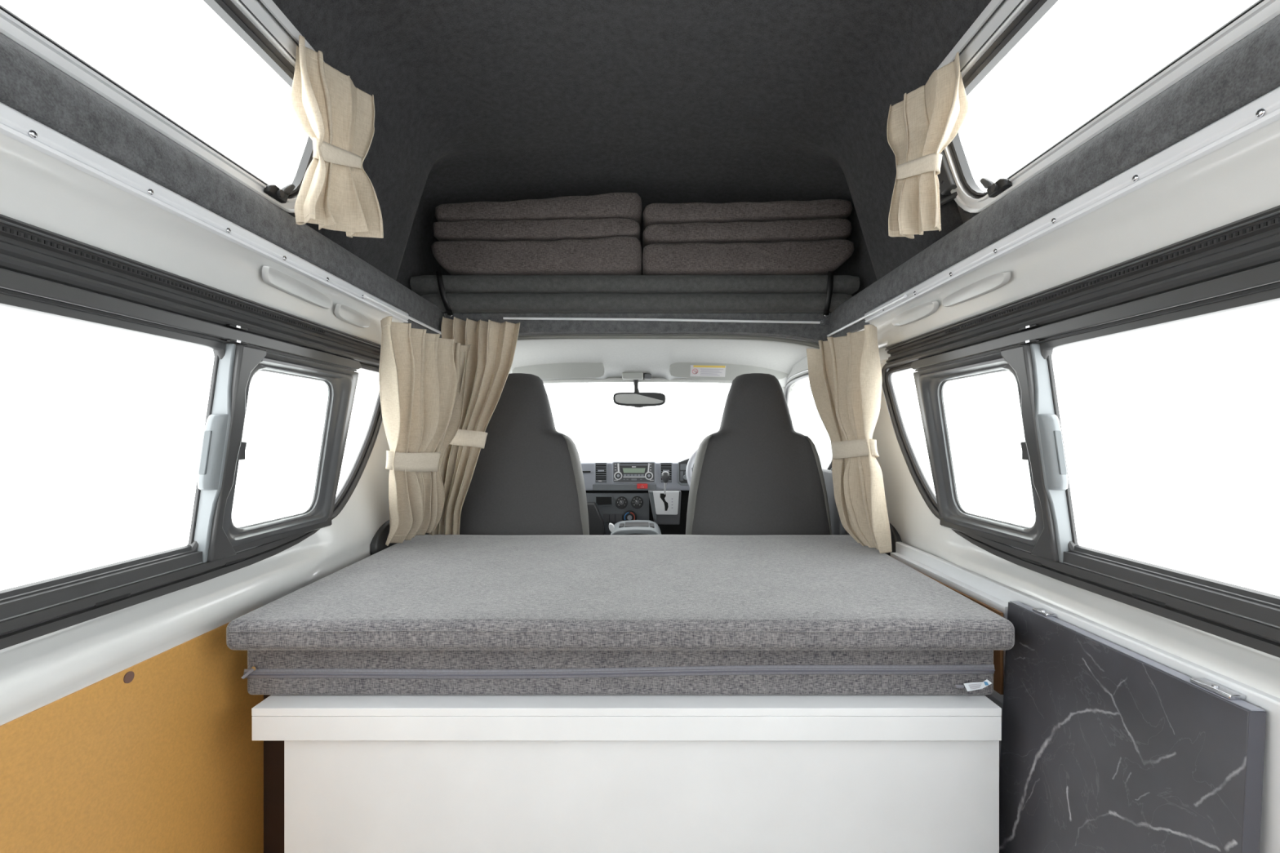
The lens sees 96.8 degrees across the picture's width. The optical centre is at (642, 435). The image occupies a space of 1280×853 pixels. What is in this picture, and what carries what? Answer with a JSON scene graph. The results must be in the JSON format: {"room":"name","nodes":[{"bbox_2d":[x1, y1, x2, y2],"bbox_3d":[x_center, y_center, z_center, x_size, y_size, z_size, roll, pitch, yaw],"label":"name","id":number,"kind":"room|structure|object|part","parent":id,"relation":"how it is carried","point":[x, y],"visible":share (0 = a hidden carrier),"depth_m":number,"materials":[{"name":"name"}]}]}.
{"room":"vehicle interior","nodes":[
{"label":"vehicle interior","id":0,"kind":"room"},
{"bbox_2d":[0,133,403,725],"bbox_3d":[-0.733,0.458,1.025,0.164,1.585,3.950,0,0,0],"label":"wall","id":1,"kind":"structure","parent":0,"point":[37,188],"depth_m":0.88,"materials":[{"name":"white paint"}]},
{"bbox_2d":[0,622,263,852],"bbox_3d":[-0.778,0.791,0.108,0.005,0.877,2.117,0,0,0],"label":"panel","id":2,"kind":"object","parent":1,"relation":"attached to","point":[157,754],"visible":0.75,"depth_m":0.89,"materials":[{"name":"orange wood"}]},
{"bbox_2d":[0,213,382,649],"bbox_3d":[-0.763,0.004,0.475,0.110,0.515,2.850,0,0,0],"label":"window","id":3,"kind":"structure","parent":1,"relation":"in","point":[45,273],"depth_m":0.96,"materials":[{"name":"black metal"}]},
{"bbox_3d":[-0.765,0.024,0.240,0.067,0.383,1.580,0,0,0],"label":"frame","id":4,"kind":"part","parent":3,"relation":"part of","materials":[{"name":"black metal"}]},
{"bbox_3d":[-0.729,-0.176,0.253,0.024,0.021,2.405,0,0,0],"label":"slider rail","id":5,"kind":"part","parent":3,"relation":"part of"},
{"bbox_3d":[-0.741,-0.206,0.425,0.023,0.040,2.750,0,0,0],"label":"rail","id":6,"kind":"part","parent":3,"relation":"part of","materials":[{"name":"black metal"}]},
{"bbox_3d":[-0.736,-0.240,0.475,0.014,0.026,2.850,0,0,0],"label":"rail","id":7,"kind":"part","parent":3,"relation":"part of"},
{"bbox_3d":[-0.755,0.031,1.231,0.082,0.382,0.442,0,0,0],"label":"sliding frame","id":8,"kind":"part","parent":3,"relation":"part of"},
{"bbox_2d":[0,102,408,322],"bbox_3d":[-0.648,-0.322,0.305,0.018,0.026,2.510,0,0,0],"label":"trim","id":9,"kind":"structure","parent":1,"relation":"attached to","point":[14,124],"depth_m":0.75,"materials":[{"name":"white metal"}]},
{"bbox_2d":[0,32,444,328],"bbox_3d":[-0.680,-0.376,0.455,0.075,0.092,2.810,0,0,0],"label":"upholstered ledge","id":10,"kind":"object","parent":1,"relation":"attached to","point":[29,85],"depth_m":0.77,"materials":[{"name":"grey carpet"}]},
{"bbox_2d":[369,520,397,555],"bbox_3d":[-0.770,0.336,1.772,0.023,0.169,0.292,0,0,0],"label":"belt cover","id":11,"kind":"object","parent":1,"relation":"attached to","point":[378,542],"visible":0.08,"depth_m":1.65,"materials":[{"name":"black plastic"}]},
{"bbox_2d":[363,294,441,334],"bbox_3d":[-0.635,-0.320,1.573,0.008,0.012,0.545,0,0,0],"label":"rail","id":12,"kind":"object","parent":1,"relation":"attached to","point":[366,296],"visible":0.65,"depth_m":1.48,"materials":[{"name":"white metal"}]},
{"bbox_2d":[378,315,471,546],"bbox_3d":[-0.642,0.015,1.571,0.217,0.601,0.412,0,0,0],"label":"curtain","id":13,"kind":"object","parent":12,"relation":"hanging from","point":[420,372],"visible":1,"depth_m":1.59,"materials":[{"name":"beige fabric"}]},
{"bbox_2d":[403,311,441,337],"bbox_3d":[-0.650,-0.321,1.710,0.014,0.042,0.300,0,0,0],"label":"trim","id":14,"kind":"structure","parent":1,"relation":"attached to","point":[414,325],"depth_m":1.65,"materials":[{"name":"grey carpet"}]},
{"bbox_2d":[444,312,831,343],"bbox_3d":[-0.017,-0.335,1.876,1.400,0.128,0.048,0,0,0],"label":"trim","id":15,"kind":"structure","parent":1,"relation":"attached to","point":[814,333],"depth_m":1.85,"materials":[{"name":"grey carpet"}]},
{"bbox_2d":[517,334,819,348],"bbox_3d":[-0.017,-0.306,1.905,1.325,0.065,0.015,0,0,0],"label":"trim","id":16,"kind":"structure","parent":1,"relation":"attached to","point":[535,336],"depth_m":1.90,"materials":[{"name":"grey plastic"}]},
{"bbox_2d":[272,0,991,341],"bbox_3d":[-0.017,-0.627,0.714,1.494,0.473,3.327,0,0,0],"label":"ceiling","id":17,"kind":"structure","parent":0,"point":[660,101],"depth_m":1.36,"materials":[{"name":"black fabric"}]},
{"bbox_2d":[0,0,324,213],"bbox_3d":[-0.632,-0.551,0.565,0.103,0.262,1.289,0,0,0],"label":"window","id":18,"kind":"structure","parent":17,"relation":"attached to","point":[261,24],"depth_m":0.86,"materials":[{"name":"silver metal"}]},
{"bbox_3d":[-0.654,-0.436,1.026,0.006,0.014,0.014,0,0,0],"label":"knob","id":19,"kind":"part","parent":18,"relation":"part of","materials":[{"name":"black plastic"}]},
{"bbox_3d":[-0.652,-0.452,1.045,0.016,0.023,0.024,0,0,0],"label":"lever","id":20,"kind":"part","parent":18,"relation":"part of","materials":[{"name":"black plastic"}]},
{"bbox_2d":[289,35,383,238],"bbox_3d":[-0.565,-0.529,1.051,0.076,0.319,0.209,0,0,9],"label":"curtain","id":21,"kind":"object","parent":18,"relation":"hanging from","point":[336,193],"visible":1,"depth_m":1.05,"materials":[{"name":"beige fabric"}]},
{"bbox_2d":[421,293,852,312],"bbox_3d":[-0.020,-0.428,1.964,1.377,0.058,0.322,0,0,0],"label":"board","id":22,"kind":"object","parent":17,"relation":"on","point":[458,302],"visible":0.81,"depth_m":1.81,"materials":[{"name":"grey fabric"}]},
{"bbox_2d":[435,271,453,317],"bbox_3d":[-0.633,-0.452,1.821,0.046,0.138,0.059,0,0,0],"label":"strap","id":23,"kind":"object","parent":22,"relation":"attached to","point":[439,277],"visible":1,"depth_m":1.80,"materials":[{"name":"black fabric"}]},
{"bbox_2d":[409,275,859,296],"bbox_3d":[-0.025,-0.486,1.959,1.428,0.054,0.322,0,0,0],"label":"board","id":24,"kind":"object","parent":22,"relation":"on","point":[424,284],"visible":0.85,"depth_m":1.80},
{"bbox_2d":[431,235,641,275],"bbox_3d":[-0.339,-0.574,1.923,0.671,0.118,0.274,0,0,0],"label":"cushion","id":25,"kind":"object","parent":24,"relation":"on","point":[617,255],"visible":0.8,"depth_m":1.79,"materials":[{"name":"fabric"}]},
{"bbox_2d":[433,217,640,242],"bbox_3d":[-0.338,-0.657,1.928,0.662,0.068,0.274,0,0,0],"label":"cushion","id":26,"kind":"object","parent":25,"relation":"on","point":[557,228],"visible":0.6,"depth_m":1.79,"materials":[{"name":"fabric"}]},
{"bbox_2d":[434,191,641,236],"bbox_3d":[-0.333,-0.726,1.923,0.660,0.091,0.274,0,0,0],"label":"cushion","id":27,"kind":"object","parent":26,"relation":"on","point":[621,204],"visible":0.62,"depth_m":1.79,"materials":[{"name":"fabric"}]},
{"bbox_2d":[642,239,854,275],"bbox_3d":[0.337,-0.569,1.923,0.677,0.106,0.274,0,0,0],"label":"cushion","id":28,"kind":"object","parent":24,"relation":"on","point":[820,257],"visible":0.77,"depth_m":1.79,"materials":[{"name":"fabric"}]},
{"bbox_2d":[642,217,852,251],"bbox_3d":[0.335,-0.653,1.928,0.669,0.074,0.274,0,0,0],"label":"cushion","id":29,"kind":"object","parent":28,"relation":"on","point":[828,228],"visible":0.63,"depth_m":1.79,"materials":[{"name":"fabric"}]},
{"bbox_2d":[643,199,852,231],"bbox_3d":[0.335,-0.712,1.923,0.668,0.072,0.274,0,0,0],"label":"cushion","id":30,"kind":"object","parent":29,"relation":"on","point":[688,212],"visible":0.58,"depth_m":1.79,"materials":[{"name":"fabric"}]},
{"bbox_2d":[823,271,833,317],"bbox_3d":[0.591,-0.452,1.821,0.031,0.138,0.059,0,0,0],"label":"strap","id":31,"kind":"object","parent":22,"relation":"attached to","point":[830,274],"visible":1,"depth_m":1.80,"materials":[{"name":"black fabric"}]},
{"bbox_2d":[502,316,825,325],"bbox_3d":[0.069,-0.369,1.837,1.037,0.026,0.010,0,0,0],"label":"rail","id":32,"kind":"object","parent":17,"relation":"attached to","point":[821,322],"visible":1,"depth_m":1.83,"materials":[{"name":"white metal"}]},
{"bbox_2d":[428,316,519,535],"bbox_3d":[-0.543,-0.009,1.825,0.310,0.724,0.131,0,0,0],"label":"curtain","id":33,"kind":"object","parent":32,"relation":"hanging from","point":[491,356],"visible":0.8,"depth_m":1.81,"materials":[{"name":"beige fabric"}]},
{"bbox_2d":[936,0,1279,213],"bbox_3d":[0.598,-0.551,0.565,0.103,0.262,1.289,0,0,0],"label":"window","id":34,"kind":"structure","parent":17,"relation":"attached to","point":[1002,24],"depth_m":0.88,"materials":[{"name":"silver metal"}]},
{"bbox_2d":[886,51,969,238],"bbox_3d":[0.534,-0.531,1.077,0.059,0.299,0.204,0,0,-16],"label":"curtain","id":35,"kind":"object","parent":34,"relation":"hanging from","point":[921,126],"visible":1,"depth_m":1.07,"materials":[{"name":"beige fabric"}]},
{"bbox_3d":[0.608,-0.471,1.162,0.015,0.018,0.088,0,0,-11],"label":"stay arm","id":36,"kind":"part","parent":34,"relation":"part of","materials":[{"name":"grey rubber"}]},
{"bbox_3d":[0.618,-0.452,1.020,0.016,0.023,0.024,0,0,0],"label":"lever","id":37,"kind":"part","parent":34,"relation":"part of","materials":[{"name":"black plastic"}]},
{"bbox_3d":[0.620,-0.436,1.001,0.006,0.014,0.014,0,0,0],"label":"knob","id":38,"kind":"part","parent":34,"relation":"part of","materials":[{"name":"black plastic"}]},
{"bbox_2d":[508,333,819,389],"bbox_3d":[-0.017,-0.273,2.256,1.402,0.148,0.710,0,0,0],"label":"ceiling","id":39,"kind":"structure","parent":0,"point":[655,357],"depth_m":2.26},
{"bbox_2d":[511,362,604,379],"bbox_3d":[-0.366,-0.283,2.461,0.402,0.084,0.054,0,0,1],"label":"sun visor","id":40,"kind":"object","parent":39,"relation":"attached to","point":[571,370],"visible":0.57,"depth_m":2.45,"materials":[{"name":"grey plastic"}]},
{"bbox_2d":[622,372,651,379],"bbox_3d":[-0.027,-0.268,2.583,0.132,0.031,0.055,0,0,0],"label":"console","id":41,"kind":"object","parent":39,"relation":"attached to","point":[625,375],"visible":1,"depth_m":2.56},
{"bbox_2d":[644,373,651,379],"bbox_3d":[0.023,-0.266,2.580,0.032,0.022,0.040,0,0,0],"label":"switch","id":42,"kind":"object","parent":41,"relation":"attached to","point":[646,376],"depth_m":2.56,"materials":[{"name":"grey plastic"}]},
{"bbox_2d":[542,377,732,383],"bbox_3d":[-0.017,-0.053,2.821,1.480,0.426,0.446,0,0,0],"label":"trim","id":43,"kind":"structure","parent":39,"relation":"attached to","point":[607,380],"depth_m":2.60,"materials":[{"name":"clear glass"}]},
{"bbox_2d":[613,379,665,407],"bbox_3d":[-0.015,-0.191,2.606,0.241,0.129,0.038,0,0,0],"label":"mirror","id":44,"kind":"object","parent":39,"relation":"hanging from","point":[636,399],"visible":1,"depth_m":2.60,"materials":[{"name":"black plastic"}]},
{"bbox_3d":[-0.029,-0.223,2.606,0.029,0.065,0.038,0,0,0],"label":"stem","id":45,"kind":"part","parent":44,"relation":"part of","materials":[{"name":"black plastic"}]},
{"bbox_2d":[669,362,788,380],"bbox_3d":[0.374,-0.280,2.462,0.518,0.088,0.058,0,0,-2],"label":"sun visor","id":46,"kind":"object","parent":39,"relation":"attached to","point":[705,371],"visible":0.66,"depth_m":2.45,"materials":[{"name":"grey plastic"}]},
{"bbox_2d":[786,119,1279,773],"bbox_3d":[0.697,0.458,1.075,0.168,1.585,4.050,0,0,0],"label":"wall","id":47,"kind":"structure","parent":0,"point":[1239,180],"depth_m":0.87,"materials":[{"name":"white paint"}]},
{"bbox_2d":[784,368,832,470],"bbox_3d":[0.696,-0.037,2.486,0.115,0.451,0.872,0,0,0],"label":"window frame","id":48,"kind":"structure","parent":47,"relation":"in","point":[792,381],"depth_m":2.40,"materials":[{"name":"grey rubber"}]},
{"bbox_2d":[818,441,832,469],"bbox_3d":[0.835,0.120,2.625,0.143,0.180,0.064,0,0,13],"label":"mirror","id":49,"kind":"object","parent":47,"relation":"attached to","point":[825,455],"visible":0.34,"depth_m":2.60,"materials":[{"name":"silver metal"}]},
{"bbox_2d":[822,468,845,534],"bbox_3d":[0.694,0.565,2.355,0.022,0.870,0.770,0,0,0],"label":"door","id":50,"kind":"structure","parent":47,"relation":"in","point":[837,527],"depth_m":2.05,"materials":[{"name":"grey plastic"}]},
{"bbox_2d":[829,311,869,337],"bbox_3d":[0.616,-0.321,1.710,0.014,0.042,0.300,0,0,0],"label":"trim","id":51,"kind":"structure","parent":47,"relation":"attached to","point":[859,326],"depth_m":1.66,"materials":[{"name":"grey carpet"}]},
{"bbox_2d":[826,294,906,337],"bbox_3d":[0.601,-0.320,1.573,0.008,0.012,0.545,0,0,0],"label":"rail","id":52,"kind":"object","parent":47,"relation":"attached to","point":[904,296],"visible":0.96,"depth_m":1.49,"materials":[{"name":"white metal"}]},
{"bbox_2d":[806,324,892,553],"bbox_3d":[0.624,0.004,1.729,0.126,0.636,0.541,0,0,0],"label":"curtain","id":53,"kind":"object","parent":52,"relation":"hanging from","point":[845,373],"visible":1,"depth_m":1.62,"materials":[{"name":"beige fabric"}]},
{"bbox_2d":[875,522,902,555],"bbox_3d":[0.737,0.336,1.754,0.023,0.167,0.260,0,0,0],"label":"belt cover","id":54,"kind":"object","parent":47,"relation":"attached to","point":[895,537],"visible":0.08,"depth_m":1.65,"materials":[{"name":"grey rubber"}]},
{"bbox_2d":[829,14,1279,330],"bbox_3d":[0.646,-0.376,0.455,0.075,0.092,2.810,0,0,0],"label":"upholstered ledge","id":55,"kind":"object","parent":47,"relation":"attached to","point":[1249,69],"depth_m":0.74,"materials":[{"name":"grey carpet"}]},
{"bbox_2d":[864,86,1279,322],"bbox_3d":[0.614,-0.322,0.305,0.018,0.026,2.510,0,0,0],"label":"trim","id":56,"kind":"structure","parent":47,"relation":"attached to","point":[1264,110],"depth_m":0.72,"materials":[{"name":"white metal"}]},
{"bbox_2d":[881,204,1279,657],"bbox_3d":[0.729,0.004,0.475,0.110,0.515,2.850,0,0,0],"label":"window","id":57,"kind":"structure","parent":47,"relation":"in","point":[1234,266],"depth_m":0.94,"materials":[{"name":"black metal"}]},
{"bbox_3d":[0.721,0.031,1.231,0.082,0.382,0.442,0,0,0],"label":"sliding frame","id":58,"kind":"part","parent":57,"relation":"part of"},
{"bbox_3d":[0.707,-0.206,0.425,0.023,0.040,2.750,0,0,0],"label":"rail","id":59,"kind":"part","parent":57,"relation":"part of","materials":[{"name":"black metal"}]},
{"bbox_3d":[0.702,-0.240,0.475,0.014,0.026,2.850,0,0,0],"label":"rail","id":60,"kind":"part","parent":57,"relation":"part of","materials":[{"name":"black metal"}]},
{"bbox_3d":[0.695,-0.176,0.253,0.024,0.021,2.405,0,0,0],"label":"slider rail","id":61,"kind":"part","parent":57,"relation":"part of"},
{"bbox_3d":[0.731,0.024,0.240,0.067,0.383,1.580,0,0,0],"label":"frame","id":62,"kind":"part","parent":57,"relation":"part of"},
{"bbox_2d":[895,542,1279,852],"bbox_3d":[0.725,0.411,0.807,0.016,0.218,1.615,0,0,0],"label":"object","id":63,"kind":"object","parent":47,"relation":"attached to","point":[1269,842],"visible":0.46,"depth_m":0.76,"materials":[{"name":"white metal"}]},
{"bbox_2d":[890,552,1008,704],"bbox_3d":[0.707,0.425,1.347,0.020,0.190,0.507,0,0,0],"label":"board","id":64,"kind":"object","parent":63,"relation":"attached to","point":[999,605],"visible":0.21,"depth_m":1.24,"materials":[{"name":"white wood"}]},
{"bbox_2d":[912,568,1003,694],"bbox_3d":[0.692,0.421,1.347,0.006,0.158,0.505,0,0,0],"label":"cleat","id":65,"kind":"object","parent":64,"relation":"attached to","point":[997,655],"visible":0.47,"depth_m":1.11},
{"bbox_2d":[999,600,1266,852],"bbox_3d":[0.689,0.614,0.863,0.054,0.612,0.429,0,0,0],"label":"flap","id":66,"kind":"object","parent":63,"relation":"attached to","point":[1107,747],"visible":1,"depth_m":0.83,"materials":[{"name":"stone"}]},
{"bbox_3d":[-0.017,1.260,1.075,1.600,0.020,4.050,0,0,0],"label":"floor","id":67,"kind":"structure","parent":0,"visible":0},
{"bbox_2d":[263,694,284,852],"bbox_3d":[-0.711,0.863,1.174,0.140,0.734,0.012,0,0,0],"label":"panel","id":68,"kind":"object","parent":67,"relation":"on","point":[273,751],"visible":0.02,"depth_m":1.17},
{"bbox_2d":[459,373,589,535],"bbox_3d":[-0.442,0.515,2.182,0.515,1.469,0.635,0,0,0],"label":"seat","id":69,"kind":"object","parent":67,"relation":"on","point":[527,479],"visible":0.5,"depth_m":1.94,"materials":[{"name":"grey fabric"}]},
{"bbox_2d":[251,694,1001,852],"bbox_3d":[-0.027,0.865,1.423,1.322,0.770,0.845,0,0,0],"label":"bed base","id":70,"kind":"object","parent":67,"relation":"on","point":[363,773],"visible":0.77,"depth_m":1.01,"materials":[{"name":"white laminate"}]},
{"bbox_2d":[240,650,995,694],"bbox_3d":[-0.044,0.429,1.426,1.385,0.101,0.828,0,0,0],"label":"mattress","id":71,"kind":"object","parent":70,"relation":"on","point":[268,672],"visible":0.49,"depth_m":1.04,"materials":[{"name":"grey fabric"}]},
{"bbox_3d":[-0.717,0.433,1.033,0.023,0.019,0.003,0,0,-12],"label":"zip pull","id":72,"kind":"part","parent":71,"relation":"part of","materials":[{"name":"silver metal"}]},
{"bbox_2d":[226,534,1014,650],"bbox_3d":[-0.032,0.350,1.422,1.439,0.055,0.877,0,0,0],"label":"mattress","id":73,"kind":"object","parent":71,"relation":"on","point":[426,592],"visible":0.98,"depth_m":1.12,"materials":[{"name":"grey fabric"}]},
{"bbox_3d":[-0.002,0.873,1.021,1.272,0.755,0.018,0,0,0],"label":"panel","id":74,"kind":"part","parent":70,"relation":"part of","materials":[{"name":"white laminate"}]},
{"bbox_2d":[608,520,661,534],"bbox_3d":[-0.028,0.785,2.310,0.216,0.891,0.280,0,0,0],"label":"console","id":75,"kind":"object","parent":67,"relation":"on","point":[632,526],"depth_m":2.25,"materials":[{"name":"grey plastic"}]},
{"bbox_3d":[-0.120,0.356,2.185,0.021,0.033,0.030,0,0,0],"label":"lever cap","id":76,"kind":"part","parent":75,"relation":"part of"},
{"bbox_2d":[685,373,831,535],"bbox_3d":[0.405,0.515,2.182,0.515,1.469,0.635,0,0,0],"label":"seat","id":77,"kind":"object","parent":67,"relation":"on","point":[756,475],"visible":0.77,"depth_m":1.95,"materials":[{"name":"grey fabric"}]},
{"bbox_3d":[-0.017,0.876,2.775,1.440,0.748,0.050,0,0,0],"label":"wall","id":78,"kind":"structure","parent":0,"visible":0},
{"bbox_2d":[580,457,693,534],"bbox_3d":[-0.017,0.315,2.820,1.440,0.436,0.460,0,0,0],"label":"dashboard","id":79,"kind":"object","parent":78,"relation":"attached to","point":[616,491],"visible":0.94,"depth_m":2.65,"materials":[{"name":"grey plastic"}]},
{"bbox_2d":[594,462,607,484],"bbox_3d":[-0.194,0.177,2.649,0.060,0.098,0.010,0,0,0],"label":"air vent","id":80,"kind":"object","parent":79,"relation":"attached to","point":[600,468],"depth_m":2.64,"materials":[{"name":"grey plastic"}]},
{"bbox_2d":[603,514,622,522],"bbox_3d":[-0.141,0.389,2.671,0.089,0.040,0.018,0,0,0],"label":"switch","id":81,"kind":"object","parent":79,"relation":"attached to","point":[606,517],"depth_m":2.66,"materials":[{"name":"black plastic"}]},
{"bbox_3d":[-0.119,0.402,2.675,0.299,0.261,0.030,0,0,0],"label":"panel","id":82,"kind":"part","parent":79,"relation":"part of","materials":[{"name":"grey plastic"}]},
{"bbox_3d":[-0.017,0.190,2.848,1.440,0.137,0.403,0,0,0],"label":"panel","id":83,"kind":"part","parent":79,"relation":"part of","materials":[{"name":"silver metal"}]},
{"bbox_3d":[-0.017,0.394,2.865,1.440,0.277,0.370,0,0,0],"label":"gap panel","id":84,"kind":"part","parent":79,"relation":"part of","materials":[{"name":"black plastic"}]},
{"bbox_2d":[636,484,647,488],"bbox_3d":[-0.002,0.237,2.642,0.049,0.023,0.009,0,0,0],"label":"switch","id":85,"kind":"object","parent":79,"relation":"attached to","point":[638,486],"depth_m":2.64,"materials":[{"name":"red plastic"}]},
{"bbox_2d":[648,471,681,524],"bbox_3d":[0.100,0.282,2.557,0.149,0.246,0.162,0,0,0],"label":"gear selector","id":86,"kind":"object","parent":79,"relation":"attached to","point":[665,504],"visible":0.98,"depth_m":2.55,"materials":[{"name":"silver metal"}]},
{"bbox_3d":[0.047,0.325,2.562,0.034,0.141,0.016,0,0,0],"label":"trim","id":87,"kind":"part","parent":86,"relation":"part of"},
{"bbox_3d":[0.100,0.184,2.495,0.037,0.050,0.037,0,0,0],"label":"shift knob","id":88,"kind":"part","parent":86,"relation":"part of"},
{"bbox_3d":[0.101,0.229,2.523,0.016,0.074,0.059,0,0,0],"label":"lever","id":89,"kind":"part","parent":86,"relation":"part of","materials":[{"name":"silver metal"}]},
{"bbox_3d":[0.104,0.305,2.557,0.117,0.105,0.014,0,0,0],"label":"gate plate","id":90,"kind":"part","parent":86,"relation":"part of","materials":[{"name":"silver metal"}]},
{"bbox_2d":[659,462,672,484],"bbox_3d":[0.109,0.177,2.649,0.060,0.098,0.010,0,0,0],"label":"air vent","id":91,"kind":"object","parent":79,"relation":"attached to","point":[664,467],"depth_m":2.64,"materials":[{"name":"grey plastic"}]},
{"bbox_2d":[680,471,683,480],"bbox_3d":[0.182,0.190,2.639,0.015,0.044,0.004,0,0,0],"label":"switch","id":92,"kind":"object","parent":79,"relation":"attached to","point":[681,472],"depth_m":2.64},
{"bbox_2d":[680,463,686,470],"bbox_3d":[0.189,0.148,2.639,0.030,0.028,0.004,0,0,0],"label":"switch","id":93,"kind":"object","parent":79,"relation":"attached to","point":[682,466],"depth_m":2.64,"materials":[{"name":"grey plastic"}]},
{"bbox_3d":[0.222,0.162,2.642,0.106,0.121,0.004,0,0,0],"label":"instrument panel","id":94,"kind":"part","parent":79,"relation":"part of","materials":[{"name":"grey plastic"}]},
{"bbox_2d":[685,448,697,486],"bbox_3d":[0.391,0.170,2.460,0.367,0.309,0.332,0,0,37],"label":"steering wheel","id":95,"kind":"object","parent":79,"relation":"attached to","point":[689,470],"visible":0.12,"depth_m":2.47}
]}

